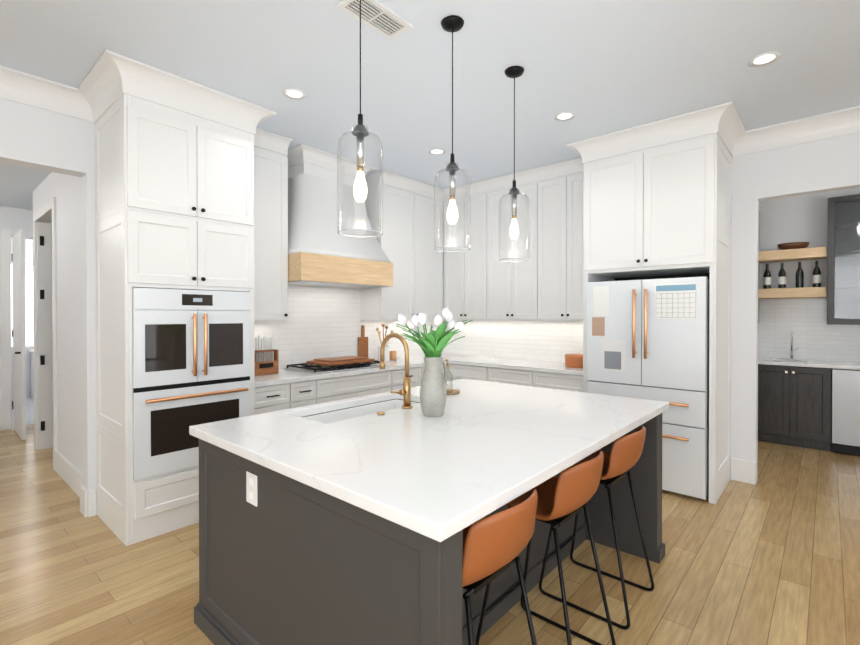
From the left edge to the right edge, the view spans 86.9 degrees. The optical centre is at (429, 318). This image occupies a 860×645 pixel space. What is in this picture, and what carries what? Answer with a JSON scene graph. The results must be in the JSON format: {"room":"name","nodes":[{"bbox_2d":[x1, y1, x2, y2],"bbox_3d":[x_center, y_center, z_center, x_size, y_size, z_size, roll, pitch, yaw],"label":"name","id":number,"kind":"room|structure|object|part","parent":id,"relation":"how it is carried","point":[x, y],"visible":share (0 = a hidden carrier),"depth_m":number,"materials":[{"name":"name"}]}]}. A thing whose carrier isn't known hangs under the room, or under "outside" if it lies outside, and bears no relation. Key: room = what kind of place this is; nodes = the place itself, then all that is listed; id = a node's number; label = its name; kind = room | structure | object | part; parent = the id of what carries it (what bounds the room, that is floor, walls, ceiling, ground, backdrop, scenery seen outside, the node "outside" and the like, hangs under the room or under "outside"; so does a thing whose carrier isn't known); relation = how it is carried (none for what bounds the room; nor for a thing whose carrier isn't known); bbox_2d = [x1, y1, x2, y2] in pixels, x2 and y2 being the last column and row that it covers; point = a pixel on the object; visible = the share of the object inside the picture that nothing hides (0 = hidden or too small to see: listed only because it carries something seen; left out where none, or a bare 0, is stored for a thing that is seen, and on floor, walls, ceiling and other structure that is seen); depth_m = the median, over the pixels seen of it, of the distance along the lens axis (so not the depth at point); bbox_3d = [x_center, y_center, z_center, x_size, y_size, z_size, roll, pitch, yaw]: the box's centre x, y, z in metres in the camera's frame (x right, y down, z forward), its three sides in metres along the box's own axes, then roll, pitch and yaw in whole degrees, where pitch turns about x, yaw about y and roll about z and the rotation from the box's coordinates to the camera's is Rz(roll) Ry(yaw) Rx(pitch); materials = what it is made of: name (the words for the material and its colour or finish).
{"room":"kitchen","nodes":[
{"label":"kitchen","id":0,"kind":"room"},
{"bbox_2d":[0,206,27,414],"bbox_3d":[-5.380,-0.058,5.641,0.120,2.900,5.840,0,0,41],"label":"wall","id":1,"kind":"structure","parent":0,"point":[10,218],"depth_m":5.67,"materials":[{"name":"paint"}]},
{"bbox_2d":[0,415,1,430],"bbox_3d":[-6.229,1.304,4.578,0.018,0.190,2.810,0,0,41],"label":"baseboard","id":2,"kind":"structure","parent":1,"relation":"attached to","point":[0,415],"depth_m":5.62,"materials":[{"name":"paint"}]},
{"bbox_2d":[1,228,28,430],"bbox_3d":[-4.974,0.135,5.998,0.020,2.510,1.010,0,0,41],"label":"door frame","id":3,"kind":"structure","parent":1,"relation":"attached to","point":[6,233],"depth_m":5.65,"materials":[{"name":"paint"}]},
{"bbox_2d":[11,229,25,439],"bbox_3d":[-4.941,0.183,5.418,0.826,2.398,0.098,0,0,41],"label":"door leaf","id":4,"kind":"structure","parent":1,"relation":"in","point":[19,340],"depth_m":5.28,"materials":[{"name":"paint"}]},
{"bbox_2d":[11,237,32,398],"bbox_3d":[-7.040,-0.071,7.843,0.120,2.900,2.720,0,0,41],"label":"wall","id":5,"kind":"structure","parent":0,"point":[28,251],"depth_m":7.84,"materials":[{"name":"paint"}]},
{"bbox_2d":[11,264,32,345],"bbox_3d":[-7.116,-0.221,7.763,0.010,1.400,1.000,0,0,41],"label":"window","id":6,"kind":"structure","parent":5,"relation":"in","point":[29,299],"depth_m":7.90,"materials":[{"name":"white glass"}]},
{"bbox_2d":[0,163,50,209],"bbox_3d":[-4.020,-1.440,4.439,3.740,0.120,5.840,0,0,41],"label":"ceiling","id":7,"kind":"structure","parent":0,"point":[19,185],"depth_m":4.69,"materials":[{"name":"paint"}]},
{"bbox_2d":[28,210,31,238],"bbox_3d":[-3.453,-0.059,5.919,0.150,2.900,2.600,0,0,41],"label":"wall","id":8,"kind":"structure","parent":0,"point":[29,211],"depth_m":5.83,"materials":[{"name":"paint"}]},
{"bbox_2d":[32,172,82,473],"bbox_3d":[-3.335,-0.048,4.166,2.340,2.900,0.120,0,0,41],"label":"wall","id":9,"kind":"structure","parent":0,"point":[64,190],"depth_m":3.86,"materials":[{"name":"paint"}]},
{"bbox_2d":[29,197,57,470],"bbox_3d":[-3.814,0.144,4.531,1.080,2.510,0.075,0,0,41],"label":"door frame","id":10,"kind":"structure","parent":9,"relation":"attached to","point":[45,308],"depth_m":4.82,"materials":[{"name":"paint"}]},
{"bbox_2d":[0,98,418,489],"bbox_3d":[-3.507,-0.068,2.082,0.150,2.965,11.120,0,0,41],"label":"wall","id":11,"kind":"structure","parent":0,"point":[39,138],"depth_m":3.19,"materials":[{"name":"paint"}]},
{"bbox_2d":[0,65,92,121],"bbox_3d":[-4.714,-1.457,0.500,0.112,0.163,7.165,0,0,41],"label":"crown molding","id":12,"kind":"structure","parent":11,"relation":"attached to","point":[18,86],"depth_m":2.99,"materials":[{"name":"paint"}]},
{"bbox_2d":[78,50,277,293],"bbox_3d":[-1.811,-0.877,3.289,0.796,1.359,1.076,0,0,41],"label":"upper cabinet","id":13,"kind":"object","parent":11,"relation":"attached to","point":[190,184],"depth_m":3.05,"materials":[{"name":"white wood"}]},
{"bbox_2d":[132,288,250,480],"bbox_3d":[-1.814,0.407,3.300,0.733,1.200,0.756,0,0,41],"label":"wall oven","id":14,"kind":"object","parent":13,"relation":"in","point":[191,357],"visible":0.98,"depth_m":3.02,"materials":[{"name":"white metal"}]},
{"bbox_2d":[249,135,289,325],"bbox_3d":[-1.541,-0.764,3.938,0.348,1.593,0.489,0,0,41],"label":"upper cabinet","id":15,"kind":"object","parent":11,"relation":"attached to","point":[264,307],"depth_m":3.96,"materials":[{"name":"white wood"}]},
{"bbox_2d":[287,144,392,288],"bbox_3d":[-0.945,-0.943,4.471,0.538,1.241,1.096,0,0,41],"label":"range hood","id":16,"kind":"object","parent":11,"relation":"attached to","point":[322,252],"visible":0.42,"depth_m":4.28,"materials":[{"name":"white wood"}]},
{"bbox_2d":[254,285,434,368],"bbox_3d":[-0.846,0.074,4.996,0.008,0.812,2.988,0,0,41],"label":"wall tile","id":17,"kind":"structure","parent":11,"relation":"attached to","point":[323,322],"depth_m":4.72,"materials":[{"name":"white tile"}]},
{"bbox_2d":[360,170,441,320],"bbox_3d":[-0.311,-0.773,5.339,0.348,1.593,1.040,0,0,41],"label":"upper cabinet","id":18,"kind":"object","parent":11,"relation":"attached to","point":[407,239],"depth_m":5.13,"materials":[{"name":"white wood"}]},
{"bbox_2d":[0,424,859,644],"bbox_3d":[-1.267,1.466,1.908,17.200,0.100,13.800,0,0,41],"label":"floor","id":19,"kind":"structure","parent":0,"point":[771,556],"depth_m":2.51,"materials":[{"name":"brown wood"}]},
{"bbox_2d":[12,397,33,426],"bbox_3d":[-6.025,1.382,6.962,2.580,0.004,2.480,0,0,41],"label":"bathroom tile floor","id":20,"kind":"structure","parent":19,"relation":"on","point":[29,410],"depth_m":6.65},
{"bbox_2d":[31,353,33,398],"bbox_3d":[-6.029,0.977,7.834,1.380,0.796,1.130,0,0,41],"label":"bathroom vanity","id":21,"kind":"object","parent":20,"relation":"on","point":[32,377],"depth_m":7.74,"materials":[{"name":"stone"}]},
{"bbox_2d":[98,450,198,545],"bbox_3d":[-1.849,1.209,3.335,0.696,0.396,0.760,0,0,41],"label":"base cabinet","id":22,"kind":"object","parent":19,"relation":"on","point":[140,510],"depth_m":2.94,"materials":[{"name":"white wood"}]},
{"bbox_2d":[251,382,293,414],"bbox_3d":[-1.489,0.966,3.803,0.618,0.876,0.339,0,0,41],"label":"base cabinet","id":23,"kind":"object","parent":19,"relation":"on","point":[264,399],"depth_m":3.60,"materials":[{"name":"white wood"}]},
{"bbox_2d":[294,382,317,407],"bbox_3d":[-1.295,0.965,4.025,0.618,0.876,0.250,0,0,41],"label":"base cabinet","id":24,"kind":"object","parent":19,"relation":"on","point":[305,393],"depth_m":3.83,"materials":[{"name":"white wood"}]},
{"bbox_2d":[318,370,393,403],"bbox_3d":[-0.915,0.962,4.457,0.618,0.876,0.900,0,0,41],"label":"base cabinet","id":25,"kind":"object","parent":19,"relation":"on","point":[329,389],"depth_m":4.23,"materials":[{"name":"white wood"}]},
{"bbox_2d":[250,354,477,389],"bbox_3d":[-0.608,0.502,4.789,0.638,0.040,2.987,0,0,41],"label":"countertop","id":26,"kind":"structure","parent":25,"relation":"on","point":[280,379],"depth_m":4.07,"materials":[{"name":"white stone"}]},
{"bbox_2d":[254,335,278,375],"bbox_3d":[-1.456,0.319,3.950,0.133,0.336,0.230,0,0,41],"label":"knife block","id":27,"kind":"object","parent":26,"relation":"on","point":[266,359],"visible":0.79,"depth_m":3.94,"materials":[{"name":"brown wood"}]},
{"bbox_2d":[284,361,386,373],"bbox_3d":[-0.909,0.461,4.448,0.500,0.045,0.860,0,0,41],"label":"gas cooktop","id":28,"kind":"object","parent":26,"relation":"in","point":[310,368],"visible":0.6,"depth_m":4.23,"materials":[{"name":"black metal"}]},
{"bbox_2d":[307,356,374,365],"bbox_3d":[-0.871,0.415,4.468,0.330,0.045,0.580,0,0,41],"label":"cutting board","id":29,"kind":"object","parent":28,"relation":"on","point":[334,361],"visible":1,"depth_m":4.34,"materials":[{"name":"brown wood"}]},
{"bbox_2d":[358,325,367,356],"bbox_3d":[-0.749,0.280,5.078,0.023,0.400,0.140,0,0,41],"label":"cutting board","id":30,"kind":"object","parent":26,"relation":"on","point":[362,345],"visible":0.75,"depth_m":5.07,"materials":[{"name":"brown wood"}]},
{"bbox_2d":[376,324,393,361],"bbox_3d":[-0.514,0.272,5.079,0.182,0.417,0.195,0,0,41],"label":"utensil crock","id":31,"kind":"object","parent":26,"relation":"on","point":[387,353],"visible":0.65,"depth_m":5.04,"materials":[{"name":"white ceramic"}]},
{"bbox_2d":[390,351,395,359],"bbox_3d":[-0.429,0.429,5.237,0.084,0.100,0.084,0,0,41],"label":"cup","id":32,"kind":"object","parent":26,"relation":"on","point":[392,355],"visible":0.96,"depth_m":5.20,"materials":[{"name":"orange metal"}]},
{"bbox_2d":[394,366,421,390],"bbox_3d":[-0.470,0.959,4.964,0.618,0.876,0.450,0,0,41],"label":"base cabinet","id":33,"kind":"object","parent":19,"relation":"on","point":[416,374],"depth_m":4.81,"materials":[{"name":"white wood"}]},
{"bbox_2d":[192,415,664,644],"bbox_3d":[0.148,0.976,2.400,1.494,0.874,2.086,0,0,41],"label":"kitchen island","id":34,"kind":"object","parent":19,"relation":"on","point":[344,522],"depth_m":1.68,"materials":[{"name":"wood"}]},
{"bbox_2d":[246,471,257,506],"bbox_3d":[-0.703,0.671,1.788,0.080,0.120,0.007,0,0,41],"label":"outlet","id":35,"kind":"object","parent":34,"relation":"attached to","point":[251,476],"depth_m":1.78,"materials":[{"name":"white plastic"}]},
{"bbox_2d":[189,379,668,542],"bbox_3d":[0.150,0.517,2.395,1.520,0.040,2.110,0,0,41],"label":"island countertop","id":36,"kind":"structure","parent":34,"relation":"on","point":[491,444],"depth_m":1.80,"materials":[{"name":"white stone"}]},
{"bbox_2d":[313,399,419,418],"bbox_3d":[-0.356,0.644,2.581,0.365,0.240,0.820,0,0,41],"label":"sink","id":37,"kind":"object","parent":36,"relation":"in","point":[358,408],"depth_m":2.76,"materials":[{"name":"white ceramic"}]},
{"bbox_2d":[379,333,411,408],"bbox_3d":[-0.231,0.289,2.534,0.247,0.413,0.161,0,0,41],"label":"kitchen faucet","id":38,"kind":"object","parent":36,"relation":"on","point":[405,391],"visible":1,"depth_m":2.50,"materials":[{"name":"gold metal"}]},
{"bbox_2d":[396,307,472,416],"bbox_3d":[0.041,0.221,2.330,0.367,0.553,0.366,0,0,41],"label":"flower vase","id":39,"kind":"object","parent":36,"relation":"on","point":[433,342],"visible":1,"depth_m":2.29,"materials":[{"name":"ceramic"}]},
{"bbox_2d":[443,359,459,394],"bbox_3d":[0.121,0.380,2.998,0.156,0.226,0.156,0,0,41],"label":"soap tray","id":40,"kind":"object","parent":36,"relation":"on","point":[452,391],"visible":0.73,"depth_m":2.99,"materials":[{"name":"beige metal"}]},
{"bbox_2d":[443,359,452,392],"bbox_3d":[0.111,0.377,2.986,0.068,0.221,0.080,0,0,41],"label":"soap dispenser","id":41,"kind":"object","parent":40,"relation":"on","point":[448,367],"depth_m":2.99,"materials":[{"name":"clear glass"}]},
{"bbox_2d":[422,366,443,377],"bbox_3d":[-0.181,0.957,5.293,0.618,0.876,0.426,0,0,41],"label":"base cabinet","id":42,"kind":"object","parent":19,"relation":"on","point":[423,367],"depth_m":4.96,"materials":[{"name":"white wood"}]},
{"bbox_2d":[446,362,485,380],"bbox_3d":[0.600,0.957,5.308,0.575,0.876,0.618,0,0,41],"label":"base cabinet","id":43,"kind":"object","parent":19,"relation":"on","point":[459,372],"depth_m":5.06,"materials":[{"name":"white wood"}]},
{"bbox_2d":[462,489,537,644],"bbox_3d":[0.117,0.978,1.489,0.453,0.878,0.421,0,0,41],"label":"bar stool","id":44,"kind":"object","parent":19,"relation":"on","point":[494,545],"visible":0.67,"depth_m":1.29,"materials":[{"name":"orange leather"}]},
{"bbox_3d":[0.117,1.107,1.490,0.453,0.621,0.396,0,0,41],"label":"frame","id":45,"kind":"part","parent":44,"relation":"part of","materials":[{"name":"black metal"}]},
{"bbox_3d":[0.137,0.661,1.469,0.412,0.251,0.430,0,0,41],"label":"seat","id":46,"kind":"part","parent":44,"relation":"part of","materials":[{"name":"orange leather"}]},
{"bbox_2d":[486,366,529,385],"bbox_3d":[1.021,0.959,4.938,0.547,0.876,0.618,0,0,41],"label":"base cabinet","id":47,"kind":"object","parent":19,"relation":"on","point":[518,377],"depth_m":4.71,"materials":[{"name":"white wood"}]},
{"bbox_2d":[475,450,615,644],"bbox_3d":[0.486,0.976,1.909,0.453,0.878,0.421,0,0,41],"label":"bar stool","id":48,"kind":"object","parent":19,"relation":"on","point":[566,495],"visible":0.79,"depth_m":1.77,"materials":[{"name":"orange leather"}]},
{"bbox_3d":[0.506,0.658,1.890,0.412,0.251,0.430,0,0,41],"label":"seat","id":49,"kind":"part","parent":48,"relation":"part of","materials":[{"name":"orange leather"}]},
{"bbox_2d":[530,370,588,392],"bbox_3d":[1.432,0.962,4.577,0.546,0.876,0.618,0,0,41],"label":"base cabinet","id":50,"kind":"object","parent":19,"relation":"on","point":[570,382],"depth_m":4.34,"materials":[{"name":"white wood"}]},
{"bbox_2d":[446,356,586,377],"bbox_3d":[1.019,0.501,4.924,1.628,0.040,0.638,0,0,41],"label":"countertop","id":51,"kind":"structure","parent":50,"relation":"on","point":[498,363],"depth_m":4.77,"materials":[{"name":"white stone"}]},
{"bbox_2d":[565,354,582,367],"bbox_3d":[1.460,0.422,4.524,0.224,0.122,0.224,0,0,41],"label":"canister","id":52,"kind":"object","parent":51,"relation":"on","point":[573,360],"visible":0.75,"depth_m":4.43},
{"bbox_2d":[539,426,653,629],"bbox_3d":[0.856,0.973,2.330,0.453,0.878,0.421,0,0,41],"label":"bar stool","id":53,"kind":"object","parent":19,"relation":"on","point":[621,458],"visible":0.79,"depth_m":2.17,"materials":[{"name":"orange leather"}]},
{"bbox_3d":[0.875,0.656,2.311,0.412,0.251,0.430,0,0,41],"label":"seat","id":54,"kind":"part","parent":53,"relation":"part of","materials":[{"name":"orange leather"}]},
{"bbox_2d":[587,277,708,499],"bbox_3d":[1.951,0.543,3.970,0.910,1.720,0.787,0,0,41],"label":"refrigerator","id":55,"kind":"object","parent":19,"relation":"on","point":[647,339],"visible":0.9,"depth_m":3.60,"materials":[{"name":"white metal"}]},
{"bbox_2d":[758,366,831,450],"bbox_3d":[4.095,0.956,5.167,0.703,0.878,0.618,0,0,41],"label":"base cabinet","id":56,"kind":"object","parent":19,"relation":"on","point":[794,402],"depth_m":4.90,"materials":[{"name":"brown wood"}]},
{"bbox_2d":[758,358,859,369],"bbox_3d":[4.941,0.503,4.411,2.968,0.035,0.633,0,0,41],"label":"countertop","id":57,"kind":"structure","parent":56,"relation":"on","point":[822,364],"depth_m":4.94,"materials":[{"name":"white stone"}]},
{"bbox_2d":[789,332,798,358],"bbox_3d":[4.209,0.319,5.253,0.087,0.319,0.185,0,0,41],"label":"bar faucet","id":58,"kind":"object","parent":57,"relation":"on","point":[791,333],"visible":1,"depth_m":5.31,"materials":[{"name":"silver metal"}]},
{"bbox_2d":[831,368,859,455],"bbox_3d":[4.576,0.962,4.727,0.590,0.872,0.595,0,0,41],"label":"dishwasher","id":59,"kind":"object","parent":19,"relation":"on","point":[845,412],"visible":0.94,"depth_m":4.63,"materials":[{"name":"silver metal"}]},
{"bbox_2d":[0,0,859,188],"bbox_3d":[0.374,-1.589,-1.335,10.480,0.120,11.120,0,0,41],"label":"ceiling","id":60,"kind":"structure","parent":0,"point":[600,67],"depth_m":2.76,"materials":[{"name":"paint"}]},
{"bbox_2d":[282,88,305,99],"bbox_3d":[-0.938,-1.553,3.144,0.159,0.004,0.159,0,0,17],"label":"recessed light","id":61,"kind":"object","parent":60,"relation":"in","point":[292,93],"depth_m":3.14,"materials":[{"name":"paint"}]},
{"bbox_2d":[337,0,382,237],"bbox_3d":[-0.294,-0.952,1.917,0.193,1.190,0.193,0,0,41],"label":"pendant light","id":62,"kind":"object","parent":60,"relation":"hanging from","point":[360,131],"visible":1,"depth_m":1.90,"materials":[{"name":"clear glass"}]},
{"bbox_3d":[-0.294,-0.583,1.920,0.193,0.453,0.193,0,0,41],"label":"glass","id":63,"kind":"part","parent":62,"relation":"part of","materials":[{"name":"clear glass"}]},
{"bbox_3d":[-0.294,-0.554,1.920,0.058,0.130,0.060,0,0,41],"label":"bulb","id":64,"kind":"part","parent":62,"relation":"part of","materials":[{"name":"white glass"}]},
{"bbox_2d":[337,0,412,39],"bbox_3d":[-0.275,-1.545,2.322,0.170,0.012,0.360,0,0,41],"label":"ceiling vent","id":65,"kind":"object","parent":60,"relation":"in","point":[382,19],"visible":0.98,"depth_m":2.32,"materials":[{"name":"white metal"}]},
{"bbox_2d":[429,149,445,154],"bbox_3d":[0.067,-1.560,4.258,0.159,0.004,0.159,0,0,17],"label":"recessed light","id":66,"kind":"object","parent":60,"relation":"in","point":[433,151],"depth_m":4.25,"materials":[{"name":"paint"}]},
{"bbox_2d":[434,15,470,251],"bbox_3d":[0.118,-0.954,2.387,0.193,1.190,0.193,0,0,41],"label":"pendant light","id":67,"kind":"object","parent":60,"relation":"hanging from","point":[452,23],"visible":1,"depth_m":2.37,"materials":[{"name":"clear glass"}]},
{"bbox_3d":[0.118,-0.586,2.389,0.193,0.453,0.193,0,0,41],"label":"glass","id":68,"kind":"part","parent":67,"relation":"part of","materials":[{"name":"clear glass"}]},
{"bbox_3d":[0.118,-0.557,2.390,0.058,0.130,0.060,0,0,41],"label":"bulb","id":69,"kind":"part","parent":67,"relation":"part of","materials":[{"name":"white glass"}]},
{"bbox_2d":[499,66,529,261],"bbox_3d":[0.530,-0.957,2.857,0.193,1.190,0.193,0,0,41],"label":"pendant light","id":70,"kind":"object","parent":60,"relation":"hanging from","point":[514,72],"visible":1,"depth_m":2.84,"materials":[{"name":"clear glass"}]},
{"bbox_3d":[0.530,-0.560,2.859,0.058,0.130,0.060,0,0,41],"label":"bulb","id":71,"kind":"part","parent":70,"relation":"part of","materials":[{"name":"white glass"}]},
{"bbox_3d":[0.530,-0.589,2.859,0.193,0.453,0.193,0,0,41],"label":"glass","id":72,"kind":"part","parent":70,"relation":"part of","materials":[{"name":"clear glass"}]},
{"bbox_2d":[554,112,574,120],"bbox_3d":[1.037,-1.556,3.499,0.159,0.004,0.159,0,0,17],"label":"recessed light","id":73,"kind":"object","parent":60,"relation":"in","point":[563,116],"depth_m":3.50,"materials":[{"name":"paint"}]},
{"bbox_2d":[748,51,780,66],"bbox_3d":[2.002,-1.551,2.719,0.159,0.004,0.159,0,0,17],"label":"recessed light","id":74,"kind":"object","parent":60,"relation":"in","point":[764,59],"depth_m":2.72,"materials":[{"name":"paint"}]},
{"bbox_2d":[455,132,859,482],"bbox_3d":[4.059,-0.072,2.759,10.330,2.965,0.120,0,0,41],"label":"wall","id":75,"kind":"structure","parent":0,"point":[823,165],"depth_m":3.85,"materials":[{"name":"paint"}]},
{"bbox_2d":[442,182,485,319],"bbox_3d":[0.517,-0.774,5.549,0.659,1.593,0.348,0,0,41],"label":"upper cabinet","id":76,"kind":"object","parent":75,"relation":"attached to","point":[463,273],"depth_m":5.40,"materials":[{"name":"white wood"}]},
{"bbox_2d":[486,170,533,320],"bbox_3d":[1.006,-0.771,5.120,0.640,1.593,0.348,0,0,41],"label":"upper cabinet","id":77,"kind":"object","parent":75,"relation":"attached to","point":[510,284],"depth_m":5.01,"materials":[{"name":"white wood"}]},
{"bbox_2d":[442,320,582,361],"bbox_3d":[0.990,0.251,5.369,2.260,0.454,0.008,0,0,41],"label":"wall tile","id":78,"kind":"structure","parent":75,"relation":"attached to","point":[555,341],"depth_m":5.31,"materials":[{"name":"white tile"}]},
{"bbox_2d":[534,158,609,321],"bbox_3d":[1.486,-0.769,4.699,0.639,1.593,0.348,0,0,41],"label":"upper cabinet","id":79,"kind":"object","parent":75,"relation":"attached to","point":[560,289],"depth_m":4.62,"materials":[{"name":"white wood"}]},
{"bbox_2d":[582,106,733,280],"bbox_3d":[1.997,-0.979,4.003,1.018,1.164,0.718,0,0,41],"label":"upper cabinet","id":80,"kind":"object","parent":75,"relation":"attached to","point":[657,197],"depth_m":3.70,"materials":[{"name":"white wood"}]},
{"bbox_2d":[731,458,739,472],"bbox_3d":[3.121,1.339,4.589,0.018,0.120,1.380,0,0,41],"label":"baseboard","id":81,"kind":"structure","parent":75,"relation":"attached to","point":[734,461],"depth_m":3.92,"materials":[{"name":"paint"}]},
{"bbox_2d":[733,106,859,156],"bbox_3d":[5.223,-1.464,1.574,7.028,0.163,0.112,0,0,41],"label":"crown molding","id":82,"kind":"structure","parent":75,"relation":"attached to","point":[842,122],"depth_m":3.60,"materials":[{"name":"paint"}]},
{"bbox_2d":[763,264,770,288],"bbox_3d":[4.027,-0.497,5.419,0.074,0.300,0.074,0,0,29],"label":"wine bottle","id":83,"kind":"object","parent":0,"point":[767,274],"depth_m":5.40,"materials":[{"name":"black glass"}]},
{"bbox_2d":[778,263,785,287],"bbox_3d":[4.132,-0.497,5.327,0.074,0.300,0.074,0,0,29],"label":"wine bottle","id":84,"kind":"object","parent":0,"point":[782,274],"depth_m":5.30,"materials":[{"name":"black glass"}]},
{"bbox_2d":[777,242,809,249],"bbox_3d":[4.207,-0.824,5.259,0.300,0.075,0.300,0,0,41],"label":"bowl","id":85,"kind":"object","parent":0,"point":[791,245],"visible":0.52,"depth_m":5.16,"materials":[{"name":"brown wood"}]},
{"bbox_2d":[795,262,803,287],"bbox_3d":[4.252,-0.496,5.221,0.074,0.300,0.074,0,0,29],"label":"wine bottle","id":86,"kind":"object","parent":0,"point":[799,279],"depth_m":5.20,"materials":[{"name":"black glass"}]},
{"bbox_2d":[758,188,859,361],"bbox_3d":[5.220,-0.102,4.667,3.300,3.000,0.120,0,0,41],"label":"wall","id":87,"kind":"structure","parent":0,"point":[803,218],"depth_m":5.35,"materials":[{"name":"paint"}]},
{"bbox_2d":[759,298,859,361],"bbox_3d":[5.163,0.126,4.633,2.931,0.713,0.008,0,0,41],"label":"wall tile","id":88,"kind":"structure","parent":87,"relation":"attached to","point":[816,336],"depth_m":5.31,"materials":[{"name":"white tile"}]},
{"bbox_2d":[812,261,820,286],"bbox_3d":[4.365,-0.495,5.122,0.074,0.300,0.074,0,0,29],"label":"wine bottle","id":89,"kind":"object","parent":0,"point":[816,277],"depth_m":5.10,"materials":[{"name":"black glass"}]}
]}

